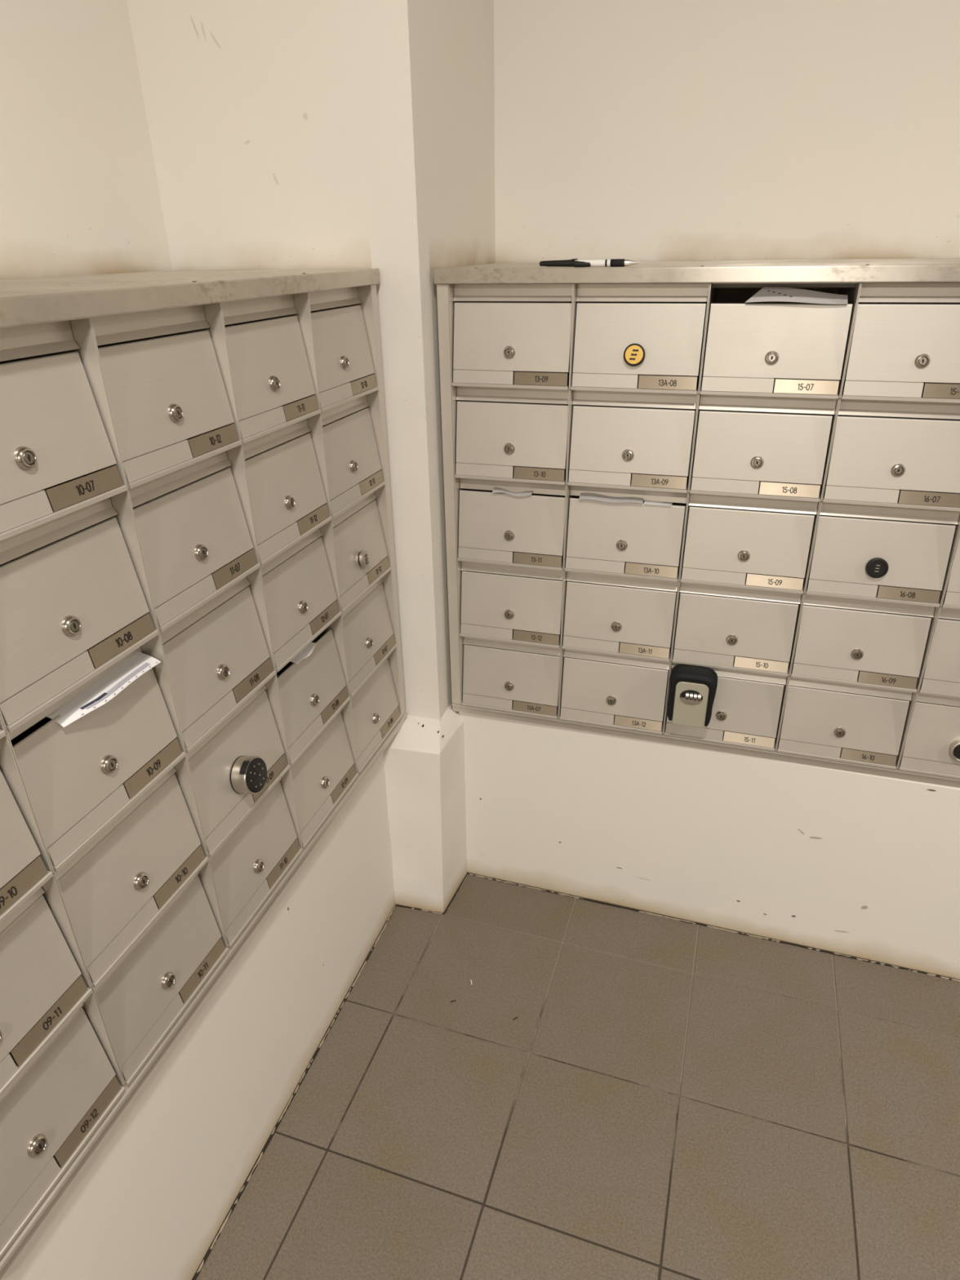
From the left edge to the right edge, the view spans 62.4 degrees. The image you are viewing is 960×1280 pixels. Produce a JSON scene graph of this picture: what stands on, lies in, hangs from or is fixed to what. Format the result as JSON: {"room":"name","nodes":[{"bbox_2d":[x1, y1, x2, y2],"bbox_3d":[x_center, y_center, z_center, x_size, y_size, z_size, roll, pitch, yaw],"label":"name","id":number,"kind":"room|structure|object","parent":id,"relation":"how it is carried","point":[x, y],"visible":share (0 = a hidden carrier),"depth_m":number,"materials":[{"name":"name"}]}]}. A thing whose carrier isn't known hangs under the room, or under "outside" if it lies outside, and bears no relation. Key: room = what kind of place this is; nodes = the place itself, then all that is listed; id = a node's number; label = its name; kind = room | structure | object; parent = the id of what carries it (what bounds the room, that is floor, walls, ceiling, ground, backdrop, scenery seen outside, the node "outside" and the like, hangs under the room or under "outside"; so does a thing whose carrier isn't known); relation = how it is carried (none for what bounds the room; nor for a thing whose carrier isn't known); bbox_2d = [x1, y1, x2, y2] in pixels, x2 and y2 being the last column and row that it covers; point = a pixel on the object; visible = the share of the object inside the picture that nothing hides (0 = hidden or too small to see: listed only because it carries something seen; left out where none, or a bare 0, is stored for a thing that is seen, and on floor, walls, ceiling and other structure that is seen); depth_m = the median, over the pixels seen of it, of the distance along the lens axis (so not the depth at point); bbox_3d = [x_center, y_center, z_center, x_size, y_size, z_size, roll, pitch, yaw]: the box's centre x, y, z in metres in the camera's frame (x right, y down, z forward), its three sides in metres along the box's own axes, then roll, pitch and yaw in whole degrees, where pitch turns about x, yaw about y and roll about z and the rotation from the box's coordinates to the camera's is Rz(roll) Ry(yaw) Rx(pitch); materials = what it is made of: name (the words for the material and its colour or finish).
{"room":"apartment mail room","nodes":[
{"label":"apartment mail room","id":0,"kind":"room"},
{"bbox_2d":[0,0,173,279],"bbox_3d":[-1.408,0.527,-0.744,0.120,2.600,5.400,7,28,16],"label":"wall","id":1,"kind":"structure","parent":0,"point":[80,194],"depth_m":1.22,"materials":[{"name":"paint"}]},
{"bbox_2d":[0,751,395,1279],"bbox_3d":[-1.167,1.531,-0.387,0.385,0.476,5.286,7,28,16],"label":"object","id":2,"kind":"structure","parent":1,"relation":"attached to","point":[150,1201],"depth_m":1.25,"materials":[{"name":"paint"}]},
{"bbox_2d":[192,904,396,1279],"bbox_3d":[-0.980,1.771,-0.341,0.005,0.004,5.268,7,28,16],"label":"trim","id":3,"kind":"structure","parent":2,"relation":"attached to","point":[393,910],"depth_m":1.45,"materials":[{"name":"grey"}]},
{"bbox_2d":[0,268,407,1279],"bbox_3d":[-0.527,0.000,1.107,0.406,0.907,1.149,7,28,16],"label":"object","id":4,"kind":"object","parent":1,"relation":"attached to","point":[32,300],"visible":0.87,"depth_m":0.98,"materials":[{"name":"metal"}]},
{"bbox_2d":[0,990,125,1258],"bbox_3d":[-0.606,0.497,0.870,0.303,0.169,0.219,7,28,16],"label":"letterbox","id":5,"kind":"object","parent":4,"relation":"in","point":[53,1108],"visible":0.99,"depth_m":0.86,"materials":[{"name":"metal"}]},
{"bbox_2d":[0,874,92,1097],"bbox_3d":[-0.609,0.344,0.794,0.303,0.169,0.219,7,28,16],"label":"letterbox","id":6,"kind":"object","parent":5,"relation":"on","point":[44,980],"visible":0.98,"depth_m":0.81,"materials":[{"name":"metal"}]},
{"bbox_2d":[0,733,53,924],"bbox_3d":[-0.611,0.192,0.718,0.303,0.169,0.219,7,28,16],"label":"letterbox","id":7,"kind":"object","parent":6,"relation":"on","point":[25,867],"visible":1,"depth_m":0.77,"materials":[{"name":"metal"}]},
{"bbox_2d":[0,715,5,738],"bbox_3d":[-0.614,0.040,0.642,0.303,0.169,0.219,7,28,16],"label":"letterbox","id":8,"kind":"object","parent":7,"relation":"on","point":[2,732],"visible":1,"depth_m":0.73,"materials":[{"name":"metal"}]},
{"bbox_2d":[5,634,186,872],"bbox_3d":[-0.546,0.098,0.905,0.303,0.169,0.219,7,28,16],"label":"letterbox","id":9,"kind":"object","parent":4,"relation":"in","point":[77,778],"visible":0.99,"depth_m":0.86,"materials":[{"name":"metal"}]},
{"bbox_2d":[0,490,159,732],"bbox_3d":[-0.549,-0.054,0.829,0.303,0.169,0.219,7,28,16],"label":"letterbox","id":10,"kind":"object","parent":9,"relation":"on","point":[75,597],"visible":1,"depth_m":0.80,"materials":[{"name":"metal"}]},
{"bbox_2d":[0,318,127,541],"bbox_3d":[-0.552,-0.207,0.753,0.303,0.169,0.219,7,28,16],"label":"letterbox","id":11,"kind":"object","parent":10,"relation":"on","point":[60,455],"visible":1,"depth_m":0.76,"materials":[{"name":"metal"}]},
{"bbox_2d":[46,652,160,727],"bbox_3d":[-0.409,0.053,0.871,0.041,0.014,0.142,7,28,16],"label":"letter","id":12,"kind":"object","parent":9,"relation":"attached to","point":[113,682],"visible":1,"depth_m":0.86,"materials":[{"name":"white paper"}]},
{"bbox_2d":[80,692,107,709],"bbox_3d":[-0.411,0.065,0.843,0.010,0.003,0.031,7,28,16],"label":"print","id":13,"kind":"object","parent":12,"relation":"on","point":[89,700],"depth_m":0.84,"materials":[{"name":"blue"}]},
{"bbox_2d":[85,662,150,708],"bbox_3d":[-0.397,0.049,0.874,0.011,0.005,0.100,7,28,16],"label":"print","id":14,"kind":"object","parent":12,"relation":"on","point":[102,694],"depth_m":0.87,"materials":[{"name":"grey paper"}]},
{"bbox_2d":[53,755,208,988],"bbox_3d":[-0.544,0.250,0.981,0.303,0.169,0.219,7,28,16],"label":"letterbox","id":15,"kind":"object","parent":4,"relation":"in","point":[112,891],"visible":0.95,"depth_m":0.94,"materials":[{"name":"metal"}]},
{"bbox_2d":[92,860,228,1086],"bbox_3d":[-0.541,0.402,1.057,0.303,0.169,0.219,7,28,16],"label":"letterbox","id":16,"kind":"object","parent":4,"relation":"in","point":[146,993],"visible":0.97,"depth_m":1.02,"materials":[{"name":"metal"}]},
{"bbox_2d":[208,768,302,948],"bbox_3d":[-0.476,0.307,1.245,0.303,0.169,0.219,7,28,16],"label":"letterbox","id":17,"kind":"object","parent":4,"relation":"in","point":[248,866],"visible":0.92,"depth_m":1.21,"materials":[{"name":"metal"}]},
{"bbox_2d":[185,674,290,857],"bbox_3d":[-0.469,0.156,1.166,0.322,0.169,0.219,7,28,16],"label":"letterbox","id":18,"kind":"object","parent":17,"relation":"on","point":[234,767],"visible":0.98,"depth_m":1.12,"materials":[{"name":"metal"}]},
{"bbox_2d":[159,567,275,753],"bbox_3d":[-0.481,0.003,1.093,0.303,0.169,0.219,7,28,16],"label":"letterbox","id":19,"kind":"object","parent":18,"relation":"on","point":[217,656],"visible":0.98,"depth_m":1.06,"materials":[{"name":"metal"}]},
{"bbox_2d":[127,444,260,631],"bbox_3d":[-0.484,-0.149,1.017,0.303,0.169,0.219,7,28,16],"label":"letterbox","id":20,"kind":"object","parent":19,"relation":"on","point":[194,526],"visible":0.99,"depth_m":0.98,"materials":[{"name":"metal"}]},
{"bbox_2d":[89,302,241,488],"bbox_3d":[-0.486,-0.301,0.941,0.303,0.169,0.219,7,28,16],"label":"letterbox","id":21,"kind":"object","parent":20,"relation":"on","point":[166,373],"visible":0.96,"depth_m":0.90,"materials":[{"name":"metal"}]},
{"bbox_2d":[275,615,351,765],"bbox_3d":[-0.413,0.060,1.356,0.303,0.169,0.219,7,28,16],"label":"letterbox","id":22,"kind":"object","parent":4,"relation":"in","point":[312,691],"visible":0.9,"depth_m":1.33,"materials":[{"name":"metal"}]},
{"bbox_2d":[260,520,342,671],"bbox_3d":[-0.416,-0.092,1.280,0.303,0.169,0.219,7,28,16],"label":"letterbox","id":23,"kind":"object","parent":22,"relation":"on","point":[300,587],"visible":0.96,"depth_m":1.25,"materials":[{"name":"metal"}]},
{"bbox_2d":[241,413,332,565],"bbox_3d":[-0.419,-0.244,1.204,0.303,0.169,0.219,7,28,16],"label":"letterbox","id":24,"kind":"object","parent":23,"relation":"on","point":[286,468],"visible":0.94,"depth_m":1.17,"materials":[{"name":"metal"}]},
{"bbox_2d":[220,293,320,443],"bbox_3d":[-0.421,-0.396,1.128,0.303,0.169,0.219,7,28,16],"label":"letterbox","id":25,"kind":"object","parent":24,"relation":"on","point":[269,341],"visible":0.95,"depth_m":1.09,"materials":[{"name":"metal"}]},
{"bbox_2d":[290,642,316,663],"bbox_3d":[-0.297,0.021,1.293,0.034,0.011,0.065,7,28,16],"label":"letter","id":26,"kind":"object","parent":22,"relation":"in","point":[306,651],"visible":0.47,"depth_m":1.30,"materials":[{"name":"white paper"}]},
{"bbox_2d":[289,699,358,848],"bbox_3d":[-0.411,0.212,1.432,0.303,0.169,0.219,7,28,16],"label":"letterbox","id":27,"kind":"object","parent":4,"relation":"in","point":[325,771],"visible":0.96,"depth_m":1.40,"materials":[{"name":"metal"}]},
{"bbox_2d":[320,390,386,518],"bbox_3d":[-0.353,-0.339,1.392,0.303,0.169,0.219,7,28,16],"label":"letterbox","id":28,"kind":"object","parent":4,"relation":"in","point":[352,429],"visible":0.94,"depth_m":1.36,"materials":[{"name":"metal"}]},
{"bbox_2d":[304,284,378,412],"bbox_3d":[-0.356,-0.491,1.316,0.303,0.169,0.219,7,28,16],"label":"letterbox","id":29,"kind":"object","parent":28,"relation":"on","point":[342,321],"visible":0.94,"depth_m":1.29,"materials":[{"name":"metal"}]},
{"bbox_2d":[350,647,402,773],"bbox_3d":[-0.345,0.117,1.620,0.303,0.169,0.219,7,28,16],"label":"letterbox","id":30,"kind":"object","parent":4,"relation":"in","point":[375,707],"visible":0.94,"depth_m":1.59,"materials":[{"name":"metal"}]},
{"bbox_2d":[341,569,396,697],"bbox_3d":[-0.348,-0.035,1.544,0.303,0.169,0.219,7,28,16],"label":"letterbox","id":31,"kind":"object","parent":30,"relation":"on","point":[369,632],"visible":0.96,"depth_m":1.52,"materials":[{"name":"metal"}]},
{"bbox_2d":[331,484,391,613],"bbox_3d":[-0.349,-0.187,1.468,0.306,0.169,0.219,7,28,16],"label":"letterbox","id":32,"kind":"object","parent":31,"relation":"on","point":[361,532],"visible":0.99,"depth_m":1.44,"materials":[{"name":"metal"}]},
{"bbox_2d":[126,0,495,719],"bbox_3d":[-0.305,-0.711,1.694,0.607,2.600,0.577,7,28,16],"label":"pillar","id":33,"kind":"structure","parent":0,"point":[284,134],"depth_m":1.34,"materials":[{"name":"paint"}]},
{"bbox_2d":[395,904,443,914],"bbox_3d":[-0.145,0.643,1.888,0.119,0.004,0.004,6,27,13],"label":"trim","id":34,"kind":"structure","parent":33,"relation":"attached to","point":[424,910],"depth_m":1.89,"materials":[{"name":"grey"}]},
{"bbox_2d":[383,705,466,912],"label":"pillar base","id":35,"kind":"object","parent":33,"relation":"attached to","point":[424,769],"depth_m":1.78,"materials":[{"name":"paint"}]},
{"bbox_2d":[443,872,467,914],"bbox_3d":[-0.058,0.618,1.936,0.004,0.002,0.144,10,28,20],"label":"trim","id":36,"kind":"structure","parent":33,"relation":"attached to","point":[458,889],"depth_m":1.92,"materials":[{"name":"grey"}]},
{"bbox_2d":[191,872,959,1279],"bbox_3d":[0.507,1.875,-0.489,3.720,0.100,5.807,7,28,16],"label":"floor","id":37,"kind":"structure","parent":0,"point":[663,1099],"depth_m":1.44,"materials":[{"name":"tile"}]},
{"bbox_2d":[680,697,702,704],"bbox_3d":[0.410,0.119,1.540,0.040,0.012,0.003,7,28,16],"label":"dial","id":38,"kind":"object","parent":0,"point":[684,700],"depth_m":1.54,"materials":[{"name":"silver metal"}]},
{"bbox_2d":[493,0,959,262],"bbox_3d":[1.572,-0.584,1.374,3.283,2.600,0.120,7,28,16],"label":"wall","id":39,"kind":"structure","parent":0,"point":[631,130],"depth_m":1.50,"materials":[{"name":"paint"}]},
{"bbox_2d":[433,257,959,787],"bbox_3d":[0.535,-0.257,1.583,1.149,0.900,0.406,7,28,16],"label":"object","id":40,"kind":"object","parent":39,"relation":"attached to","point":[928,269],"visible":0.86,"depth_m":1.36,"materials":[{"name":"metal"}]},
{"bbox_2d":[458,635,560,719],"bbox_3d":[0.106,0.016,1.814,0.219,0.169,0.303,7,28,16],"label":"letterbox","id":41,"kind":"object","parent":40,"relation":"in","point":[495,675],"visible":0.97,"depth_m":1.70,"materials":[{"name":"metal"}]},
{"bbox_2d":[457,560,564,648],"bbox_3d":[0.103,-0.136,1.738,0.219,0.169,0.303,7,28,16],"label":"letterbox","id":42,"kind":"object","parent":41,"relation":"on","point":[521,605],"visible":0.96,"depth_m":1.62,"materials":[{"name":"metal"}]},
{"bbox_2d":[454,477,566,570],"bbox_3d":[0.101,-0.288,1.662,0.219,0.169,0.303,7,28,16],"label":"letterbox","id":43,"kind":"object","parent":42,"relation":"on","point":[499,528],"visible":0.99,"depth_m":1.55,"materials":[{"name":"metal"}]},
{"bbox_2d":[492,487,533,497],"bbox_3d":[0.065,-0.289,1.531,0.078,0.016,0.028,7,28,16],"label":"letter","id":44,"kind":"object","parent":43,"relation":"in","point":[495,490],"visible":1,"depth_m":1.53,"materials":[{"name":"grey paper"}]},
{"bbox_2d":[451,386,570,484],"bbox_3d":[0.098,-0.440,1.586,0.219,0.169,0.303,7,28,16],"label":"letterbox","id":45,"kind":"object","parent":40,"relation":"attached to","point":[511,434],"visible":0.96,"depth_m":1.47,"materials":[{"name":"metal"}]},
{"bbox_2d":[448,283,575,389],"bbox_3d":[0.095,-0.593,1.510,0.219,0.169,0.303,7,28,16],"label":"letterbox","id":46,"kind":"object","parent":45,"relation":"on","point":[502,335],"visible":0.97,"depth_m":1.39,"materials":[{"name":"metal"}]},
{"bbox_2d":[539,258,639,266],"bbox_3d":[0.180,-0.625,1.313,0.166,0.014,0.013,6,27,14],"label":"pen","id":47,"kind":"object","parent":40,"relation":"on","point":[613,262],"visible":1,"depth_m":1.31,"materials":[{"name":"black plastic"}]},
{"bbox_2d":[559,648,671,734],"bbox_3d":[0.316,0.042,1.754,0.219,0.169,0.303,7,28,16],"label":"letterbox","id":48,"kind":"object","parent":40,"relation":"in","point":[611,691],"visible":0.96,"depth_m":1.64,"materials":[{"name":"metal"}]},
{"bbox_2d":[560,569,679,662],"bbox_3d":[0.313,-0.110,1.678,0.219,0.169,0.303,7,28,16],"label":"letterbox","id":49,"kind":"object","parent":48,"relation":"on","point":[602,614],"visible":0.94,"depth_m":1.56,"materials":[{"name":"metal"}]},
{"bbox_2d":[564,484,688,582],"bbox_3d":[0.311,-0.262,1.602,0.219,0.169,0.303,7,28,16],"label":"letterbox","id":50,"kind":"object","parent":49,"relation":"on","point":[625,540],"visible":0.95,"depth_m":1.49,"materials":[{"name":"metal"}]},
{"bbox_2d":[578,492,644,503],"bbox_3d":[0.246,-0.269,1.479,0.118,0.016,0.034,7,28,16],"label":"letter","id":51,"kind":"object","parent":50,"relation":"in","point":[593,496],"visible":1,"depth_m":1.48,"materials":[{"name":"grey paper"}]},
{"bbox_2d":[644,499,672,506],"bbox_3d":[0.329,-0.256,1.458,0.050,0.007,0.030,7,28,16],"label":"letter","id":52,"kind":"object","parent":50,"relation":"in","point":[646,502],"visible":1,"depth_m":1.45,"materials":[{"name":"white paper"}]},
{"bbox_2d":[566,390,698,493],"bbox_3d":[0.308,-0.414,1.526,0.219,0.169,0.303,7,28,16],"label":"letterbox","id":53,"kind":"object","parent":40,"relation":"in","point":[620,440],"visible":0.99,"depth_m":1.41,"materials":[{"name":"metal"}]},
{"bbox_2d":[569,283,710,394],"bbox_3d":[0.305,-0.566,1.449,0.219,0.169,0.306,7,28,16],"label":"letterbox","id":54,"kind":"object","parent":40,"relation":"in","point":[626,337],"visible":0.99,"depth_m":1.33,"materials":[{"name":"metal"}]},
{"bbox_2d":[663,662,789,751],"bbox_3d":[0.526,0.068,1.694,0.219,0.169,0.303,7,28,16],"label":"letterbox","id":55,"kind":"object","parent":40,"relation":"in","point":[748,707],"visible":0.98,"depth_m":1.57,"materials":[{"name":"metal"}]},
{"bbox_2d":[666,665,717,728],"bbox_3d":[0.415,0.112,1.554,0.090,0.118,0.042,7,28,16],"label":"box","id":56,"kind":"object","parent":55,"relation":"attached to","point":[692,689],"visible":1,"depth_m":1.54,"materials":[{"name":"black plastic"}]},
{"bbox_2d":[671,580,804,676],"bbox_3d":[0.523,-0.084,1.618,0.219,0.169,0.303,7,28,16],"label":"letterbox","id":57,"kind":"object","parent":55,"relation":"on","point":[720,627],"visible":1,"depth_m":1.50,"materials":[{"name":"metal"}]},
{"bbox_2d":[679,492,821,594],"bbox_3d":[0.521,-0.236,1.542,0.219,0.169,0.303,7,28,16],"label":"letterbox","id":58,"kind":"object","parent":57,"relation":"on","point":[761,544],"visible":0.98,"depth_m":1.43,"materials":[{"name":"metal"}]},
{"bbox_2d":[688,393,839,502],"bbox_3d":[0.518,-0.388,1.466,0.219,0.169,0.303,7,28,16],"label":"letterbox","id":59,"kind":"object","parent":40,"relation":"in","point":[755,446],"visible":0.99,"depth_m":1.35,"materials":[{"name":"metal"}]},
{"bbox_2d":[698,282,860,399],"bbox_3d":[0.515,-0.540,1.390,0.219,0.170,0.303,7,28,16],"label":"letterbox","id":60,"kind":"object","parent":40,"relation":"in","point":[770,348],"visible":0.98,"depth_m":1.28,"materials":[{"name":"metal"}]},
{"bbox_2d":[744,287,847,304],"bbox_3d":[0.498,-0.542,1.247,0.152,0.024,0.024,7,28,16],"label":"letter","id":61,"kind":"object","parent":60,"relation":"in","point":[765,294],"visible":1,"depth_m":1.25,"materials":[{"name":"grey paper"}]},
{"bbox_2d":[776,675,917,769],"bbox_3d":[0.736,0.094,1.635,0.219,0.169,0.303,7,28,16],"label":"letterbox","id":62,"kind":"object","parent":40,"relation":"in","point":[868,726],"visible":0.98,"depth_m":1.52,"materials":[{"name":"metal"}]},
{"bbox_2d":[789,592,940,692],"bbox_3d":[0.734,-0.058,1.559,0.219,0.169,0.303,7,28,16],"label":"letterbox","id":63,"kind":"object","parent":40,"relation":"in","point":[883,645],"visible":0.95,"depth_m":1.44,"materials":[{"name":"metal"}]},
{"bbox_2d":[804,501,959,607],"bbox_3d":[0.730,-0.209,1.481,0.219,0.169,0.306,7,28,16],"label":"letterbox","id":64,"kind":"object","parent":40,"relation":"in","point":[870,553],"visible":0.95,"depth_m":1.36,"materials":[{"name":"metal"}]},
{"bbox_2d":[821,398,959,511],"bbox_3d":[0.728,-0.362,1.407,0.219,0.169,0.303,7,28,16],"label":"letterbox","id":65,"kind":"object","parent":40,"relation":"in","point":[902,454],"visible":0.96,"depth_m":1.29,"materials":[{"name":"metal"}]},
{"bbox_2d":[840,282,959,403],"bbox_3d":[0.726,-0.514,1.331,0.219,0.169,0.303,7,28,16],"label":"letterbox","id":66,"kind":"object","parent":65,"relation":"on","point":[904,345],"visible":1,"depth_m":1.22,"materials":[{"name":"metal"}]},
{"bbox_2d":[897,692,959,778],"bbox_3d":[0.946,0.122,1.572,0.219,0.169,0.308,7,28,16],"label":"letterbox","id":67,"kind":"object","parent":40,"relation":"in","point":[931,744],"visible":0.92,"depth_m":1.48,"materials":[{"name":"metal"}]},
{"bbox_2d":[917,606,959,697],"bbox_3d":[0.944,-0.032,1.499,0.219,0.169,0.303,7,28,16],"label":"letterbox","id":68,"kind":"object","parent":67,"relation":"on","point":[940,676],"visible":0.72,"depth_m":1.41,"materials":[{"name":"metal"}]},
{"bbox_2d":[940,535,959,608],"bbox_3d":[0.941,-0.184,1.423,0.219,0.169,0.303,7,28,16],"label":"letterbox","id":69,"kind":"object","parent":68,"relation":"on","point":[951,598],"visible":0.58,"depth_m":1.35,"materials":[{"name":"metal"}]},
{"bbox_2d":[457,711,959,979],"bbox_3d":[1.540,0.486,1.606,3.215,0.480,0.427,7,28,16],"label":"wall","id":70,"kind":"structure","parent":39,"relation":"attached to","point":[858,864],"depth_m":1.72,"materials":[{"name":"paint"}]},
{"bbox_2d":[467,873,959,982],"bbox_3d":[1.492,0.786,1.542,3.203,0.004,0.005,7,28,16],"label":"trim","id":71,"kind":"structure","parent":70,"relation":"attached to","point":[479,876],"depth_m":1.82,"materials":[{"name":"grey"}]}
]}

